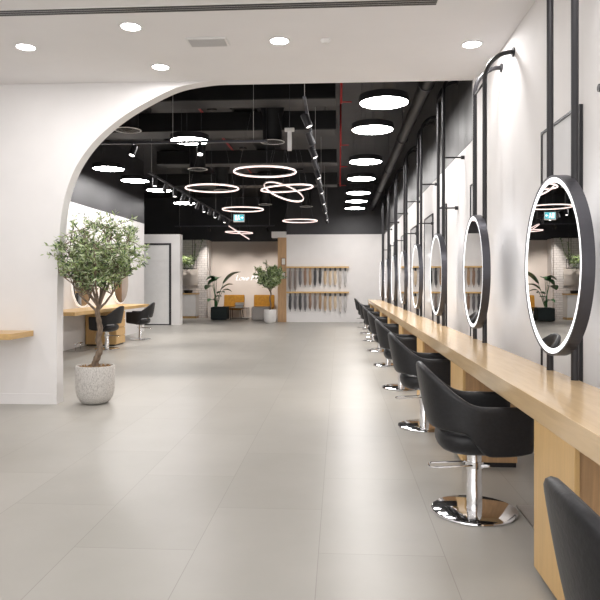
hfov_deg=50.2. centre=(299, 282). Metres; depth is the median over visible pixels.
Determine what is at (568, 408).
countertop
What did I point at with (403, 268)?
round mirror
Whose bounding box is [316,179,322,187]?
track spotlight
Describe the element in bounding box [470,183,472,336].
wall panel
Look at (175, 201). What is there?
pendant lamp
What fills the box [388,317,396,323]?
base cabinet
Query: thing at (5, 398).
baseboard
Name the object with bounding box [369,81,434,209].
duct
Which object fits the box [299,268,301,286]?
swatch
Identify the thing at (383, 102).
diffuser
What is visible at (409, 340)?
salon chair
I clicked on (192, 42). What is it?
grille
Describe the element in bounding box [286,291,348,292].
shelf
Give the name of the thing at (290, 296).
swatch
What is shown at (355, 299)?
salon chair
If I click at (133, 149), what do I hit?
track spotlight
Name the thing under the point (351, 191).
pendant lamp
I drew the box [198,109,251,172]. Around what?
pipe
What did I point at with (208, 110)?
pendant lamp
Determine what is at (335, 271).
swatch
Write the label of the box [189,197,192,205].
track spotlight
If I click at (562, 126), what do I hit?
wall panel
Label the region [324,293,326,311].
swatch
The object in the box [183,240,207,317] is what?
brick wall
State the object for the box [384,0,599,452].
wall
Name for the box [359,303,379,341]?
salon chair
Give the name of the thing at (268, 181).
lamp
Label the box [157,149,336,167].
air duct
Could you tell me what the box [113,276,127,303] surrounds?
round mirror
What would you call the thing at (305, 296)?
swatch
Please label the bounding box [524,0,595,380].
round mirror
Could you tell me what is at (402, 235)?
wall panel
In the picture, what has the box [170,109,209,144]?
pendant lamp
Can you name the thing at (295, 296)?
swatch
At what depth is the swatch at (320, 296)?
21.22 m
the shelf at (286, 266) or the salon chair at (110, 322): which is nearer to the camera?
the salon chair at (110, 322)
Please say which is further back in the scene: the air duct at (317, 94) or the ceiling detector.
the air duct at (317, 94)
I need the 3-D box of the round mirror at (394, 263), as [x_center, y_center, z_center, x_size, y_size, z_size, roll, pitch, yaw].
[2.207,-1.025,14.142,0.315,3.090,1.010,0,0,3]
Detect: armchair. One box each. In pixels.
[223,295,244,317]
[254,295,274,308]
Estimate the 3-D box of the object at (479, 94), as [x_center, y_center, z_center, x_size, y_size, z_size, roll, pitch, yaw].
[1.873,-0.417,6.739,0.080,3.475,0.160,0,0,3]
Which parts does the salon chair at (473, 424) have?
seat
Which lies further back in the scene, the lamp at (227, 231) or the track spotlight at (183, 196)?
the lamp at (227, 231)
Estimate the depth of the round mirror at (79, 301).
12.98 m
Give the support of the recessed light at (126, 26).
in the ceiling at (400, 43)
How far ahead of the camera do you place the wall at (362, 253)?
21.27 m
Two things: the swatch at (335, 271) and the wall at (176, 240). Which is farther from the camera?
the swatch at (335, 271)
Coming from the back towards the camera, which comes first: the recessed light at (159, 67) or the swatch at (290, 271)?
the swatch at (290, 271)
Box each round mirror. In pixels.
[71,264,91,306]
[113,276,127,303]
[379,192,391,300]
[384,180,398,302]
[391,166,402,305]
[399,144,419,310]
[411,114,436,316]
[429,81,464,325]
[463,47,514,342]
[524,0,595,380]
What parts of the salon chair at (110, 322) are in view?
seat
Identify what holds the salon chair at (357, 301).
on the floor
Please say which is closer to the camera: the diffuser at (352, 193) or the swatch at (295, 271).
the diffuser at (352, 193)
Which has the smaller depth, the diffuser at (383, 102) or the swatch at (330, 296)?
the diffuser at (383, 102)
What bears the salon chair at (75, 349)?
on the floor
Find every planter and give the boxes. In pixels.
[177,193,202,271]
[211,306,228,319]
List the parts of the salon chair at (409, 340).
seat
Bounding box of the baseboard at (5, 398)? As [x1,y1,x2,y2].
[0,393,56,404]
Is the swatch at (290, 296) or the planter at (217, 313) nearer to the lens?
the swatch at (290, 296)
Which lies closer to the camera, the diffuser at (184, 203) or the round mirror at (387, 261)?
the round mirror at (387, 261)
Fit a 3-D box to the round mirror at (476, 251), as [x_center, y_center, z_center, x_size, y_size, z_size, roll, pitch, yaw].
[1.686,-0.749,5.707,0.329,2.538,1.011,0,0,3]
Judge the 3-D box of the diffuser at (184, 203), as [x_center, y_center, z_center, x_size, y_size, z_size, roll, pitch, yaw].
[-3.335,-2.282,18.437,0.602,0.001,0.602,0,0,3]
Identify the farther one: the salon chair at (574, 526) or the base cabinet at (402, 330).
the base cabinet at (402, 330)
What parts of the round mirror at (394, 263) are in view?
glass, frame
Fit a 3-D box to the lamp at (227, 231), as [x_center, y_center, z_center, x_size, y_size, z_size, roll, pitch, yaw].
[-2.017,-2.350,21.162,0.919,1.860,0.920,0,0,1]
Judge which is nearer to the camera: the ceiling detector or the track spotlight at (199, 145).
the ceiling detector
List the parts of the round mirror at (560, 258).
glass, frame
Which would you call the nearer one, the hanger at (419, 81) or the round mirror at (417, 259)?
the hanger at (419, 81)
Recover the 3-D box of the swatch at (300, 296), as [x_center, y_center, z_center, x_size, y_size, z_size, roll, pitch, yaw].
[0.005,0.661,21.269,0.102,0.613,0.024,0,0,3]
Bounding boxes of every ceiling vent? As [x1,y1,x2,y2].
[0,0,438,16]
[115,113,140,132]
[185,37,229,46]
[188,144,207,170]
[214,167,229,190]
[257,171,271,205]
[260,107,284,144]
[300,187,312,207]
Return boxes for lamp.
[92,145,124,171]
[121,139,149,182]
[146,185,171,191]
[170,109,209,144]
[173,169,194,204]
[185,109,238,192]
[222,147,263,211]
[225,191,252,238]
[233,109,296,177]
[261,138,312,201]
[282,169,316,222]
[345,165,367,202]
[345,204,364,209]
[346,165,370,194]
[347,135,375,180]
[349,154,381,164]
[351,82,393,134]
[359,82,408,109]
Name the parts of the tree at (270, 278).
pot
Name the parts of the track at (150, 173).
rail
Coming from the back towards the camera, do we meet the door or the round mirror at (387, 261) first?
the door
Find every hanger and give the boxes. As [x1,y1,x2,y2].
[397,107,407,143]
[418,81,434,91]
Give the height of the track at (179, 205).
1.270 m
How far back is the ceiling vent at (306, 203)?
19.49 m
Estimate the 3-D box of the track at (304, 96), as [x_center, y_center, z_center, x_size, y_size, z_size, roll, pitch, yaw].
[0.448,-2.645,13.598,0.034,1.270,13.200,0,0,3]
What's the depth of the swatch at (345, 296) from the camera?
21.17 m
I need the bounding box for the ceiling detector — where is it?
[320,38,330,44]
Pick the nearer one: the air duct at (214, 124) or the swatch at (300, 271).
the air duct at (214, 124)
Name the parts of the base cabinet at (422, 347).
panel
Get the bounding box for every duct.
[105,110,335,139]
[140,110,214,190]
[150,83,335,109]
[152,172,336,188]
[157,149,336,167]
[231,108,295,190]
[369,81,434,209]
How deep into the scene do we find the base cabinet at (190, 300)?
23.53 m
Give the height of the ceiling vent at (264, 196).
0.960 m
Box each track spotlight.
[129,143,137,156]
[152,177,156,186]
[162,183,168,192]
[173,188,176,196]
[180,193,185,201]
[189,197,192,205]
[197,142,202,155]
[301,111,312,128]
[305,130,314,145]
[308,145,317,158]
[311,159,319,169]
[313,170,321,179]
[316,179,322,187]
[317,186,323,193]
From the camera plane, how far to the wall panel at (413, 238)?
13.16 m
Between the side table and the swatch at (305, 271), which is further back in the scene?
the side table
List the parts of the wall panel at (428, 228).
glass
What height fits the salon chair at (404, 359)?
0.862 m
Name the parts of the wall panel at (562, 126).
glass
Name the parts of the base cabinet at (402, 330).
panel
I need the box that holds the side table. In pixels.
[230,307,249,319]
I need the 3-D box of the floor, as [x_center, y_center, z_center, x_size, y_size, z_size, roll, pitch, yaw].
[-3.005,1.370,10.703,10.700,0.100,29.000,0,0,3]
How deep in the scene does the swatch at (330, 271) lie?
21.20 m
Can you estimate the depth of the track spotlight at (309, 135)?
8.46 m
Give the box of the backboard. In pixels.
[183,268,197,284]
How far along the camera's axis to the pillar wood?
21.36 m
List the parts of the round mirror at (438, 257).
glass, frame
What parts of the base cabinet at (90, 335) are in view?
drawer, drawer, drawer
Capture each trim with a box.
[271,232,285,237]
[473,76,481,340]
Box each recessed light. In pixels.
[14,43,36,51]
[118,22,142,31]
[150,64,170,70]
[268,37,290,45]
[461,40,482,48]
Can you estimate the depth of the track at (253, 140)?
9.21 m
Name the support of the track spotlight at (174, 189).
attached to the track at (150, 173)
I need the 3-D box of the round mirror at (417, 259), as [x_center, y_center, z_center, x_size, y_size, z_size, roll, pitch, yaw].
[1.953,-1.025,9.980,0.315,3.090,1.010,0,0,3]
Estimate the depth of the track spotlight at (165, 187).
12.89 m
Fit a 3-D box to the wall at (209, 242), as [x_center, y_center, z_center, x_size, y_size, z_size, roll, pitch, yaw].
[-3.542,-0.140,24.486,0.190,2.920,0.550,0,0,3]
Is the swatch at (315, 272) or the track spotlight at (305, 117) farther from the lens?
the swatch at (315, 272)
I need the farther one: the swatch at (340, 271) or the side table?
the side table
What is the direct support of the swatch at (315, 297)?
hanging from the shelf at (287, 291)
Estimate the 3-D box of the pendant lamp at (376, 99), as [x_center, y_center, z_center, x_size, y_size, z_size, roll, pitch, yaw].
[1.067,-2.779,8.130,0.630,1.002,0.630,0,0,3]
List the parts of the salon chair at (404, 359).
seat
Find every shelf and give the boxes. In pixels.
[0,330,32,339]
[286,266,348,267]
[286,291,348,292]
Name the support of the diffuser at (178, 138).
attached to the pendant lamp at (181, 135)
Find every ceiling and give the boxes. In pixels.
[0,0,535,84]
[109,81,418,197]
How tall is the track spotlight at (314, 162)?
0.194 m
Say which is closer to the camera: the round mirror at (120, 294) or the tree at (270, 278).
the round mirror at (120, 294)
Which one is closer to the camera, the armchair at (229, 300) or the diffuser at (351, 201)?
the diffuser at (351, 201)
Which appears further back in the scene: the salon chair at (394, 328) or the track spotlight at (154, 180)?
the track spotlight at (154, 180)
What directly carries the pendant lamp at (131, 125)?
in the ceiling at (382, 145)
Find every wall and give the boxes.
[0,80,228,403]
[63,140,143,350]
[144,197,285,316]
[144,234,182,324]
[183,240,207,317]
[208,240,210,316]
[286,183,383,321]
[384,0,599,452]
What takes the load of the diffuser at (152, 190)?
attached to the pendant lamp at (150, 188)
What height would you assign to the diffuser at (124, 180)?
0.001 m
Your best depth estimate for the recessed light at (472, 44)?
5.78 m
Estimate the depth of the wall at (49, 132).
6.95 m
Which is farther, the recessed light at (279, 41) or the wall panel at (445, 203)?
the wall panel at (445, 203)
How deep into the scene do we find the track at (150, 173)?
14.78 m
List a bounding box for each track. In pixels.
[100,84,267,144]
[148,108,232,220]
[175,205,273,226]
[303,83,324,199]
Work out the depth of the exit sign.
16.32 m
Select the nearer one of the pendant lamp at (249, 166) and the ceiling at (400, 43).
the ceiling at (400, 43)
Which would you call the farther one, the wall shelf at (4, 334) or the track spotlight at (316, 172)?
the track spotlight at (316, 172)
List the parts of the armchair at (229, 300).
seat, backrest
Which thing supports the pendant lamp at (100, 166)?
hanging from the ceiling at (382, 145)
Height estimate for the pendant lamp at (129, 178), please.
1.002 m
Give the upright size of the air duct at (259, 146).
0.270 m
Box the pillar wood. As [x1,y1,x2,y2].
[278,238,285,321]
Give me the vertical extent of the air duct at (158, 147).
0.270 m
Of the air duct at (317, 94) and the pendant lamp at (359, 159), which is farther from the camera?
the pendant lamp at (359, 159)
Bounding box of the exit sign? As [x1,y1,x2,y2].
[233,214,243,221]
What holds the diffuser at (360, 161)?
attached to the pendant lamp at (359, 159)
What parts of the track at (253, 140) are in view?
rail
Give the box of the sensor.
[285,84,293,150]
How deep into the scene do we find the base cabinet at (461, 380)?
4.57 m
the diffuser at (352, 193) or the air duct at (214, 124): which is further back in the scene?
the diffuser at (352, 193)
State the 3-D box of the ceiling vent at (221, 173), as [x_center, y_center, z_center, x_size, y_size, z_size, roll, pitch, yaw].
[-1.971,-2.800,16.150,0.500,0.960,0.500,0,0,3]
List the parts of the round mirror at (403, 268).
glass, frame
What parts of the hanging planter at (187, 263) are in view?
frame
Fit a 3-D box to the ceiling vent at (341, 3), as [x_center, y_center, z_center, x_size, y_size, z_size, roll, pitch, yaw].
[-1.415,-2.152,5.058,4.960,0.006,0.125,0,0,3]
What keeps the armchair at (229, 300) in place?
on the floor
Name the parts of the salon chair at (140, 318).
seat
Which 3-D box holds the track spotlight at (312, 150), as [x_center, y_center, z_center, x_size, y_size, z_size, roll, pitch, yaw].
[0.195,-1.913,9.435,0.146,0.194,0.108,0,0,3]
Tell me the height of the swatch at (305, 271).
0.636 m
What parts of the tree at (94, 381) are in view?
pot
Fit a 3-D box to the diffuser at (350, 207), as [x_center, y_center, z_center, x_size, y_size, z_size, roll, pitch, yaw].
[1.690,-2.282,19.684,0.602,0.001,0.602,0,0,3]
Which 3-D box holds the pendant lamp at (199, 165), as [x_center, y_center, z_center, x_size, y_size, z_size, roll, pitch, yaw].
[-2.104,-2.800,13.152,0.500,0.960,0.500,0,0,3]
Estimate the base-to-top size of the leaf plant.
1.715 m
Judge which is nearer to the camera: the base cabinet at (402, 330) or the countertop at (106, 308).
the base cabinet at (402, 330)
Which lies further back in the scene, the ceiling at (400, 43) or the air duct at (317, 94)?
the air duct at (317, 94)
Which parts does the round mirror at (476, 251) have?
glass, frame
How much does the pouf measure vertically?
0.450 m
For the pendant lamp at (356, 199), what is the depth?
17.82 m
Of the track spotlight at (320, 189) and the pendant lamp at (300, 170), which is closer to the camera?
the track spotlight at (320, 189)
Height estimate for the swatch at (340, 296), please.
0.678 m
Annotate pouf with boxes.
[252,306,269,319]
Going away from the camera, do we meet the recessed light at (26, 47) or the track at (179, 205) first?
the recessed light at (26, 47)
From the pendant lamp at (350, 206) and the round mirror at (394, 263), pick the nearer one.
the round mirror at (394, 263)
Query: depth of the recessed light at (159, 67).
6.40 m
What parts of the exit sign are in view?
panel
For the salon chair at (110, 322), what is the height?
0.862 m
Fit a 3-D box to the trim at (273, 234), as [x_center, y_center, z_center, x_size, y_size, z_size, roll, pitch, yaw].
[-0.694,-1.601,21.517,0.498,0.199,0.330,0,0,3]
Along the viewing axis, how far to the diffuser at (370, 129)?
9.55 m
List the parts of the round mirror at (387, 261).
glass, frame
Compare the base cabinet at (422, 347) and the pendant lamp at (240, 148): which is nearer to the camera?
the base cabinet at (422, 347)
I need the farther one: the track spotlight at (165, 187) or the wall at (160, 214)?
the wall at (160, 214)
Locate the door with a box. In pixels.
[144,243,170,324]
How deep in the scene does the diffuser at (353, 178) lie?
14.04 m
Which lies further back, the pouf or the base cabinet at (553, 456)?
the pouf
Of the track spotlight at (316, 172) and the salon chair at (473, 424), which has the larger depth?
the track spotlight at (316, 172)
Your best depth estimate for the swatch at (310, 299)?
21.24 m
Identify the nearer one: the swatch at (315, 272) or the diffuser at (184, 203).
the diffuser at (184, 203)
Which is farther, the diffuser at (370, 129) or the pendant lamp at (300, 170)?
the pendant lamp at (300, 170)
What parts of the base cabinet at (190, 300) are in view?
door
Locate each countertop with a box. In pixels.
[63,304,148,315]
[368,300,599,464]
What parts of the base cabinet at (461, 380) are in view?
panel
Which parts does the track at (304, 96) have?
rail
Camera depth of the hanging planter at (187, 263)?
23.48 m
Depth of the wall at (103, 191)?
14.68 m
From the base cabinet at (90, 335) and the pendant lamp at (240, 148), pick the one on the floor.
the base cabinet at (90, 335)
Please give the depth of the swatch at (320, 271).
21.22 m
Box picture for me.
[281,258,285,264]
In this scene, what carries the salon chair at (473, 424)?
on the floor
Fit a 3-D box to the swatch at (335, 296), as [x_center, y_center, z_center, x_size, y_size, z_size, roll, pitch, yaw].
[1.166,0.650,21.198,0.102,0.590,0.024,0,0,3]
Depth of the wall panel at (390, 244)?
18.48 m
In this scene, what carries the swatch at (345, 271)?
hanging from the shelf at (286, 266)
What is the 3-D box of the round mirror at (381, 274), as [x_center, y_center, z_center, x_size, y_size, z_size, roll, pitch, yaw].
[2.459,-1.025,18.284,0.315,3.090,1.010,0,0,3]
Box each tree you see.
[40,210,150,404]
[253,260,286,322]
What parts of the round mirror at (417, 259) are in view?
glass, frame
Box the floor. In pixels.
[0,317,556,599]
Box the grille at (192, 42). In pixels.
[188,39,226,46]
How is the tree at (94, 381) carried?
on the floor
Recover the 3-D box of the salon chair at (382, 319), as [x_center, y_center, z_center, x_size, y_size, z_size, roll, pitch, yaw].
[1.503,0.889,12.361,0.599,0.862,0.549,0,0,3]
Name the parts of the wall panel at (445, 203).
glass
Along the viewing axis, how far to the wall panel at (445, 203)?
8.90 m
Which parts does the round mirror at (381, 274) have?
glass, frame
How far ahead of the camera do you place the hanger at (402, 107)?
10.91 m
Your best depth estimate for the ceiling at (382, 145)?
15.32 m
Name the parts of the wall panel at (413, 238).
glass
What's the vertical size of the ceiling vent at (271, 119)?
0.960 m
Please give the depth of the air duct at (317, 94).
9.49 m
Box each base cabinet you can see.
[85,311,124,345]
[183,293,199,317]
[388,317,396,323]
[399,325,411,333]
[417,338,438,396]
[451,361,516,467]
[534,420,599,599]
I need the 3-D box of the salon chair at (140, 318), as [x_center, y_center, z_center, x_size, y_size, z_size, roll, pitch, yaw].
[-3.672,0.889,14.852,0.599,0.862,0.549,0,0,1]
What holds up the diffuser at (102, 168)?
attached to the pendant lamp at (100, 166)
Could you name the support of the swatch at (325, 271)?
hanging from the shelf at (286, 266)
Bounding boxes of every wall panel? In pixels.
[390,244,390,303]
[401,235,402,307]
[410,225,416,313]
[424,213,433,320]
[440,203,446,325]
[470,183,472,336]
[541,104,582,381]
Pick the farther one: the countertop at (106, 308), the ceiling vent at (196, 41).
the countertop at (106, 308)
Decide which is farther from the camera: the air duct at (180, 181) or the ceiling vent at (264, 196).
the ceiling vent at (264, 196)
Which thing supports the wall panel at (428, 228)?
attached to the wall at (516, 95)
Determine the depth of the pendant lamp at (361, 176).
13.90 m
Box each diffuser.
[93,166,123,171]
[121,179,148,182]
[147,189,170,191]
[171,137,205,144]
[174,202,194,204]
[345,207,363,208]
[346,200,366,202]
[347,192,368,194]
[348,177,374,180]
[350,159,380,164]
[352,125,392,134]
[360,96,407,108]
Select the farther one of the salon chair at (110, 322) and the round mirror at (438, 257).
the salon chair at (110, 322)
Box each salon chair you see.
[68,342,89,351]
[88,306,123,349]
[126,302,154,339]
[354,298,369,327]
[356,300,373,333]
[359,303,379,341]
[362,306,387,351]
[367,311,398,366]
[375,319,416,390]
[388,332,450,432]
[416,361,533,526]
[543,476,599,599]
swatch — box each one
[289,268,291,290]
[289,293,291,310]
[294,268,296,291]
[294,293,296,310]
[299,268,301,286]
[299,293,301,311]
[304,268,306,286]
[304,293,306,311]
[309,268,311,286]
[309,293,311,310]
[314,268,316,286]
[314,293,316,310]
[319,268,321,285]
[319,293,321,310]
[324,268,326,285]
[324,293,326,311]
[329,268,331,286]
[329,293,331,311]
[334,268,336,286]
[334,293,336,310]
[339,268,341,288]
[339,293,341,313]
[344,268,346,286]
[344,293,346,312]
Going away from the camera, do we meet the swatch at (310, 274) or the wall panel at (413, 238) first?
the wall panel at (413, 238)
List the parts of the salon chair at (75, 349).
plate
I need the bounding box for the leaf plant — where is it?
[204,272,238,312]
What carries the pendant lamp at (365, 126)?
hanging from the ceiling at (382, 145)
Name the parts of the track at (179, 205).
rail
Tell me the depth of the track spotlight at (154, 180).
12.15 m
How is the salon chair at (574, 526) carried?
on the floor
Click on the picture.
(283, 260)
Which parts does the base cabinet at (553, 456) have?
panel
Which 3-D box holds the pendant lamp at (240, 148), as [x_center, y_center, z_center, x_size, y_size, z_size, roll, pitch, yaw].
[-1.393,-2.525,15.614,1.021,1.511,1.021,0,0,3]
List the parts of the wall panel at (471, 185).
glass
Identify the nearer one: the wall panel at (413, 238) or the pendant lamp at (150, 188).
the wall panel at (413, 238)

